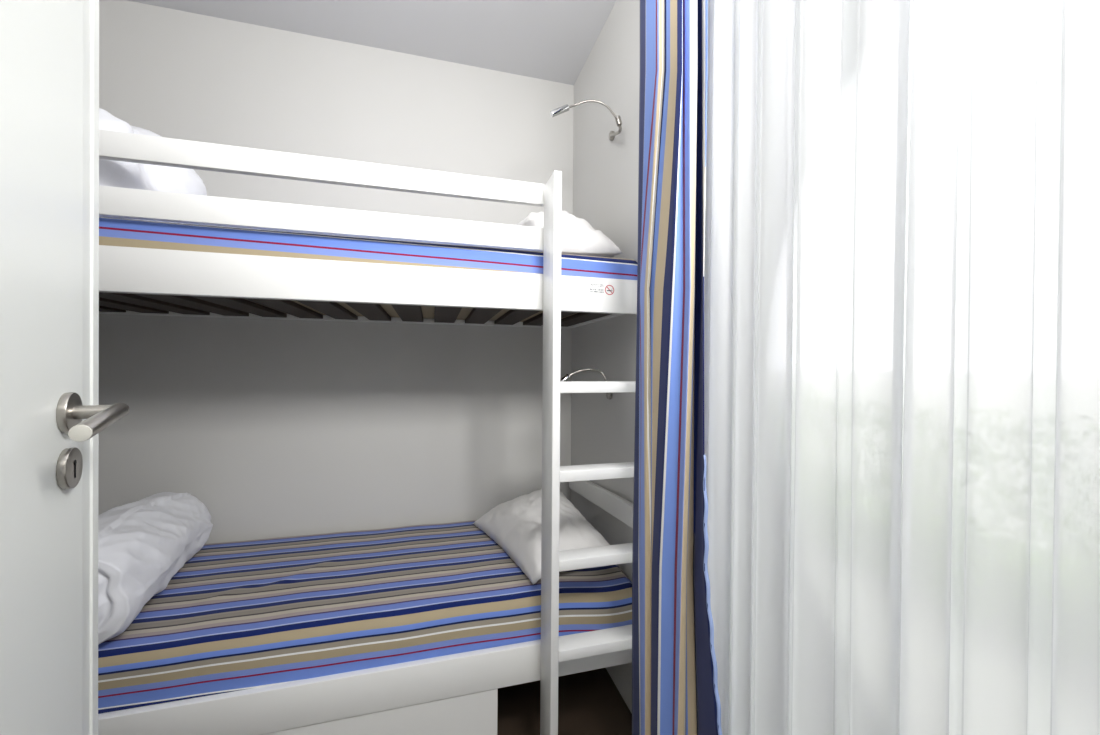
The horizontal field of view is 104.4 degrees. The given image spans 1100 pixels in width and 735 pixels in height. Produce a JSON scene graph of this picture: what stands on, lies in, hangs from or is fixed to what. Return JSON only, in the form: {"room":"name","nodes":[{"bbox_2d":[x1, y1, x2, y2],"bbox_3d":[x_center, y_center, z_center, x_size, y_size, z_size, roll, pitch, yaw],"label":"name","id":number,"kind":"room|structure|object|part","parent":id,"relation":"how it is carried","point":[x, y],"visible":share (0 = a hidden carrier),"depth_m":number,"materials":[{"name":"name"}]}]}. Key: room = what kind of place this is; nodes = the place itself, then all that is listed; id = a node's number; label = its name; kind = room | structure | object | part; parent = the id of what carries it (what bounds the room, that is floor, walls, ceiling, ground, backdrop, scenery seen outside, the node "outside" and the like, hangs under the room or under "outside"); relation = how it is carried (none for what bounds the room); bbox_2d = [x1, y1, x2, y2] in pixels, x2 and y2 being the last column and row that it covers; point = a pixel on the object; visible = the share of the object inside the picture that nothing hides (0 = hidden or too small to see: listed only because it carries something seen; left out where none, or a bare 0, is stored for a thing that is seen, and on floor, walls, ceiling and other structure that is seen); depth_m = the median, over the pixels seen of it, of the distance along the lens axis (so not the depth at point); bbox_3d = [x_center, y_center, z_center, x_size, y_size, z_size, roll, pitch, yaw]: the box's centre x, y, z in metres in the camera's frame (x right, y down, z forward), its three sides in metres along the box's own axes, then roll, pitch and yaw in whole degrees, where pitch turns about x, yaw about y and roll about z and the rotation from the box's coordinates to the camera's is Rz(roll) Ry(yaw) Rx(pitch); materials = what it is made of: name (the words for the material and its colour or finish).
{"room":"bunk bedroom","nodes":[
{"label":"bunk bedroom","id":0,"kind":"room"},
{"bbox_2d":[0,0,129,734],"bbox_3d":[-0.445,0.137,0.273,0.099,2.002,0.904,0,0,-31],"label":"door","id":1,"kind":"structure","parent":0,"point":[52,418],"depth_m":0.51,"materials":[{"name":"white paint"}]},
{"bbox_3d":[-0.620,0.130,0.551,0.009,0.052,0.052,0,0,-31],"label":"keyhole plate","id":2,"kind":"part","parent":1,"relation":"part of","materials":[{"name":"silver metal"}]},
{"bbox_3d":[-0.619,0.059,0.550,0.009,0.052,0.052,0,0,-31],"label":"handle","id":3,"kind":"part","parent":1,"relation":"part of","materials":[{"name":"silver metal"}]},
{"bbox_3d":[-0.553,0.065,0.527,0.020,0.033,0.130,0,0,-31],"label":"lever","id":4,"kind":"part","parent":1,"relation":"part of","materials":[{"name":"silver metal"}]},
{"bbox_2d":[98,0,573,543],"bbox_3d":[-0.929,-0.108,1.818,2.410,2.485,0.120,0,0,-15],"label":"wall","id":5,"kind":"structure","parent":0,"point":[279,427],"depth_m":1.76,"materials":[{"name":"white paint"}]},
{"bbox_2d":[127,0,615,84],"bbox_3d":[-0.451,-1.389,0.105,2.410,0.100,3.660,0,0,-15],"label":"ceiling","id":6,"kind":"structure","parent":0,"point":[550,40],"depth_m":1.68,"materials":[{"name":"white paint"}]},
{"bbox_3d":[0.267,-1.291,0.987,0.022,0.095,0.420,0,0,-15],"label":"track","id":7,"kind":"object","parent":6,"relation":"attached to","visible":0},
{"bbox_2d":[632,0,721,734],"bbox_3d":[0.273,-0.058,0.979,0.058,2.380,0.381,0,0,-15],"label":"striped curtain","id":8,"kind":"object","parent":7,"relation":"hanging from","point":[675,685],"visible":1,"depth_m":0.93,"materials":[{"name":"blue fabric"}]},
{"bbox_3d":[0.482,-1.287,0.481,0.022,0.095,0.910,0,0,-15],"label":"track","id":9,"kind":"object","parent":6,"relation":"attached to","visible":0},
{"bbox_2d":[704,0,1099,734],"bbox_3d":[0.445,-0.051,0.534,0.056,2.378,0.980,0,0,-15],"label":"sheer curtain","id":10,"kind":"object","parent":9,"relation":"hanging from","point":[902,254],"visible":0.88,"depth_m":0.55,"materials":[{"name":"white fabric"}]},
{"bbox_2d":[497,668,631,734],"bbox_3d":[-0.469,1.176,0.118,2.410,0.060,3.660,0,0,-15],"label":"floor","id":11,"kind":"structure","parent":0,"point":[590,702],"depth_m":1.43,"materials":[{"name":"wood"}]},
{"bbox_2d":[98,129,636,734],"bbox_3d":[-0.838,0.287,1.386,2.151,1.700,0.760,0,0,-15],"label":"bunk bed","id":12,"kind":"object","parent":11,"relation":"on","point":[453,694],"visible":0.62,"depth_m":1.12,"materials":[{"name":"white paint"}]},
{"bbox_3d":[-0.900,-0.378,1.007,1.824,0.066,0.023,0,0,-15],"label":"guard rail","id":13,"kind":"part","parent":12,"relation":"part of","materials":[{"name":"white paint"}]},
{"bbox_3d":[-0.899,-0.507,1.006,1.824,0.060,0.023,0,0,-15],"label":"guard rail","id":14,"kind":"part","parent":12,"relation":"part of","materials":[{"name":"white paint"}]},
{"bbox_3d":[-0.932,-0.203,1.739,2.151,0.022,0.022,0,0,-15],"label":"rail","id":15,"kind":"part","parent":12,"relation":"part of","materials":[{"name":"white paint"}]},
{"bbox_2d":[98,520,631,713],"bbox_3d":[-0.846,0.763,1.407,2.146,0.206,0.715,0,0,-15],"label":"mattress","id":16,"kind":"object","parent":12,"relation":"on","point":[237,615],"visible":0.6,"depth_m":1.23,"materials":[{"name":"multicoloured fabric"}]},
{"bbox_2d":[98,492,212,644],"bbox_3d":[-1.234,0.543,1.253,0.324,0.282,0.680,0,0,-15],"label":"duvet","id":17,"kind":"object","parent":16,"relation":"on","point":[144,543],"visible":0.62,"depth_m":1.13,"materials":[{"name":"white fabric"}]},
{"bbox_2d":[473,489,609,583],"bbox_3d":[-0.061,0.580,1.601,0.408,0.171,0.588,0,0,-15],"label":"pillow","id":18,"kind":"object","parent":16,"relation":"on","point":[515,525],"visible":0.75,"depth_m":1.48,"materials":[{"name":"white fabric"}]},
{"bbox_3d":[-0.751,0.855,1.056,2.151,0.107,0.023,0,0,-15],"label":"bed rail","id":19,"kind":"part","parent":12,"relation":"part of","materials":[{"name":"white paint"}]},
{"bbox_3d":[-0.743,-0.223,1.051,2.151,0.104,0.023,0,0,-15],"label":"bed rail","id":20,"kind":"part","parent":12,"relation":"part of","materials":[{"name":"white paint"}]},
{"bbox_2d":[99,217,637,321],"bbox_3d":[-0.839,-0.289,1.402,2.146,0.152,0.714,0,0,-15],"label":"mattress","id":21,"kind":"object","parent":12,"relation":"on","point":[112,231],"visible":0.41,"depth_m":1.13,"materials":[{"name":"fabric"}]},
{"bbox_2d":[99,108,206,224],"bbox_3d":[-1.282,-0.540,1.213,0.472,0.365,0.461,0,0,-15],"label":"duvet","id":22,"kind":"object","parent":21,"relation":"on","point":[112,173],"visible":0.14,"depth_m":1.17,"materials":[{"name":"white fabric"}]},
{"bbox_2d":[499,211,623,257],"bbox_3d":[-0.022,-0.465,1.601,0.400,0.196,0.535,0,0,-15],"label":"pillow","id":23,"kind":"object","parent":21,"relation":"on","point":[578,237],"visible":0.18,"depth_m":1.40,"materials":[{"name":"white fabric"}]},
{"bbox_3d":[-0.970,1.024,0.998,1.698,0.229,0.016,0,0,-15],"label":"storage panel","id":24,"kind":"part","parent":12,"relation":"part of","materials":[{"name":"white paint"}]},
{"bbox_2d":[540,171,635,734],"bbox_3d":[0.146,0.312,1.227,0.323,1.666,0.112,0,0,-15],"label":"ladder","id":25,"kind":"object","parent":12,"relation":"attached to","point":[555,649],"visible":0.5,"depth_m":1.16,"materials":[{"name":"white metal"}]},
{"bbox_3d":[0.189,-0.195,1.677,0.022,0.022,0.691,0,0,-15],"label":"rail","id":26,"kind":"part","parent":12,"relation":"part of","materials":[{"name":"white paint"}]},
{"bbox_2d":[571,0,639,713],"bbox_3d":[0.645,-0.090,0.353,0.150,2.485,3.540,0,0,-15],"label":"wall","id":27,"kind":"structure","parent":0,"point":[605,171],"depth_m":1.60,"materials":[{"name":"white paint"}]},
{"bbox_2d":[550,100,621,140],"bbox_3d":[0.120,-0.842,1.500,0.242,0.120,0.182,0,0,-1],"label":"reading lamp","id":28,"kind":"object","parent":27,"relation":"attached to","point":[565,108],"visible":1,"depth_m":1.43,"materials":[{"name":"silver metal"}]},
{"bbox_3d":[0.227,-0.821,1.494,0.015,0.079,0.166,0,0,-4],"label":"swivel arm","id":29,"kind":"part","parent":28,"relation":"part of","materials":[{"name":"silver metal"}]},
{"bbox_2d":[560,368,611,398],"bbox_3d":[0.157,0.061,1.477,0.261,0.115,0.110,0,0,-41],"label":"reading lamp","id":30,"kind":"object","parent":27,"relation":"attached to","point":[566,377],"visible":0.59,"depth_m":1.45,"materials":[{"name":"silver metal"}]}
]}

